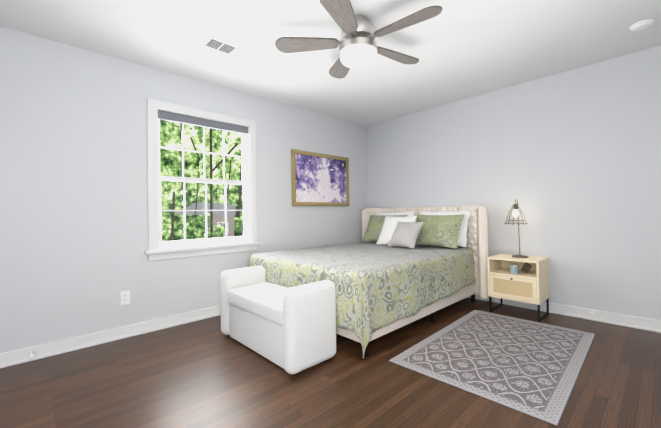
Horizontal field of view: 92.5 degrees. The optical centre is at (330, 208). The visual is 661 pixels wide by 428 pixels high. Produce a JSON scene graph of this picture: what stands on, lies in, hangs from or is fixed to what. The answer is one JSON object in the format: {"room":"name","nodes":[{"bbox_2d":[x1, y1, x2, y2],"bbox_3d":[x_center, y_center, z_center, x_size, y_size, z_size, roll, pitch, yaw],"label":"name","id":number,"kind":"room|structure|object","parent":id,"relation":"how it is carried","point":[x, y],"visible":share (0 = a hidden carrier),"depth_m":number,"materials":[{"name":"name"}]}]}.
{"room":"bedroom","nodes":[
{"label":"bedroom","id":0,"kind":"room"},
{"bbox_2d":[0,26,366,352],"bbox_3d":[-1.156,-0.094,3.499,4.950,2.440,0.150,0,-1,-43],"label":"wall","id":1,"kind":"structure","parent":0,"point":[74,262],"depth_m":2.67,"materials":[{"name":"paint"}]},
{"bbox_2d":[0,305,220,368],"bbox_3d":[-1.076,1.074,3.417,4.650,0.100,0.030,0,-1,-43],"label":"baseboard","id":2,"kind":"structure","parent":1,"relation":"attached to","point":[18,356],"depth_m":2.62,"materials":[{"name":"white wood"}]},
{"bbox_2d":[120,290,129,304],"bbox_3d":[-1.793,0.779,2.763,0.072,0.116,0.008,0,-1,-43],"label":"electrical outlet","id":3,"kind":"object","parent":1,"relation":"attached to","point":[124,297],"visible":1,"depth_m":2.76,"materials":[{"name":"white plastic"}]},
{"bbox_2d":[144,98,260,260],"bbox_3d":[-1.305,-0.267,3.321,1.180,1.495,0.210,0,-1,-43],"label":"window","id":4,"kind":"structure","parent":1,"relation":"in","point":[158,247],"depth_m":3.23,"materials":[{"name":"white wood"}]},
{"bbox_2d":[291,149,348,205],"bbox_3d":[-0.110,-0.394,4.364,1.040,0.720,0.032,0,-1,-43],"label":"picture","id":5,"kind":"object","parent":1,"relation":"attached to","point":[318,179],"visible":0.98,"depth_m":4.32,"materials":[{"name":"purple paper"}]},
{"bbox_2d":[0,298,660,427],"bbox_3d":[0.237,1.135,2.028,4.950,0.100,4.150,0,-1,-43],"label":"floor","id":6,"kind":"structure","parent":0,"point":[206,373],"depth_m":1.93,"materials":[{"name":"brown wood"}]},
{"bbox_2d":[220,266,335,374],"bbox_3d":[-0.461,0.817,2.533,0.430,0.570,1.070,0,-1,-43],"label":"bench","id":7,"kind":"object","parent":6,"relation":"on","point":[291,330],"visible":1,"depth_m":2.23,"materials":[{"name":"fabric"}]},
{"bbox_2d":[250,205,488,357],"bbox_3d":[0.470,0.541,3.542,2.198,1.120,1.850,0,-1,-43],"label":"bed","id":8,"kind":"object","parent":6,"relation":"on","point":[395,269],"visible":1,"depth_m":3.08,"materials":[{"name":"fabric"}]},
{"bbox_2d":[389,310,594,425],"bbox_3d":[1.321,1.070,2.452,1.580,0.008,0.985,0,-1,-45],"label":"rug","id":9,"kind":"object","parent":6,"relation":"on","point":[531,368],"visible":0.98,"depth_m":2.23,"materials":[{"name":"grey fabric"}]},
{"bbox_2d":[487,254,549,321],"bbox_3d":[1.935,0.790,3.263,0.394,0.570,0.460,0,-1,-43],"label":"nightstand","id":10,"kind":"object","parent":6,"relation":"on","point":[525,280],"visible":0.94,"depth_m":3.17,"materials":[{"name":"beige wood"}]},
{"bbox_2d":[505,199,527,257],"bbox_3d":[1.939,0.205,3.303,0.209,0.599,0.209,0,-1,-43],"label":"lamp","id":11,"kind":"object","parent":10,"relation":"on","point":[515,211],"visible":1,"depth_m":3.28,"materials":[{"name":"brown metal"}]},
{"bbox_2d":[509,262,531,273],"bbox_3d":[1.935,0.610,3.221,0.143,0.121,0.180,0,-1,-43],"label":"candle","id":12,"kind":"object","parent":10,"relation":"on","point":[514,268],"depth_m":3.22,"materials":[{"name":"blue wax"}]},
{"bbox_2d":[0,0,660,125],"bbox_3d":[0.198,-1.405,2.062,4.950,0.100,4.150,0,-1,-43],"label":"ceiling","id":13,"kind":"structure","parent":0,"point":[461,49],"depth_m":2.54,"materials":[{"name":"white paint"}]},
{"bbox_2d":[199,35,261,63],"bbox_3d":[-0.828,-1.324,2.653,0.470,0.012,0.205,0,-1,-43],"label":"ceiling vent","id":14,"kind":"object","parent":13,"relation":"in","point":[216,44],"visible":1,"depth_m":2.63,"materials":[{"name":"white plastic"}]},
{"bbox_2d":[275,0,442,78],"bbox_3d":[0.236,-1.205,2.280,1.148,0.294,1.141,0,-1,-43],"label":"fan","id":15,"kind":"object","parent":13,"relation":"hanging from","point":[358,47],"visible":1,"depth_m":2.20,"materials":[{"name":"wood"},{"name":"brushed nickel"},{"name":"glass"}]},
{"bbox_2d":[629,19,654,31],"bbox_3d":[2.340,-1.368,2.378,0.138,0.030,0.138,0,-1,-43],"label":"smoke detector","id":16,"kind":"object","parent":13,"relation":"attached to","point":[641,25],"visible":1,"depth_m":2.35,"materials":[{"name":"white plastic"}]},
{"bbox_2d":[366,45,660,320],"bbox_3d":[1.962,-0.140,3.693,0.150,2.440,3.850,0,-1,-43],"label":"wall","id":17,"kind":"structure","parent":0,"point":[570,161],"depth_m":3.19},
{"bbox_2d":[467,295,660,332],"bbox_3d":[1.922,1.030,3.608,0.030,0.100,3.750,0,-1,-43],"label":"baseboard","id":18,"kind":"structure","parent":17,"relation":"attached to","point":[646,324],"depth_m":3.00,"materials":[{"name":"white wood"}]},
{"label":"outside","id":19,"kind":"structure","parent":0,"visible":0},
{"bbox_2d":[160,119,242,240],"bbox_3d":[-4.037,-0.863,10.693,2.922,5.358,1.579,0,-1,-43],"label":"trunks","id":20,"kind":"object","parent":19,"point":[211,199],"depth_m":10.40,"materials":[{"name":"plant"}]},
{"bbox_2d":[163,124,242,237],"bbox_3d":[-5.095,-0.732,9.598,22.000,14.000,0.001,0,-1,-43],"label":"leaves","id":21,"kind":"object","parent":20,"relation":"attached to","point":[219,228],"depth_m":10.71,"materials":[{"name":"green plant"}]},
{"bbox_2d":[174,202,235,237],"bbox_3d":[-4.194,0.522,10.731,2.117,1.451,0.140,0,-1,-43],"label":"house","id":22,"kind":"structure","parent":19,"point":[221,221],"depth_m":11.06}
]}

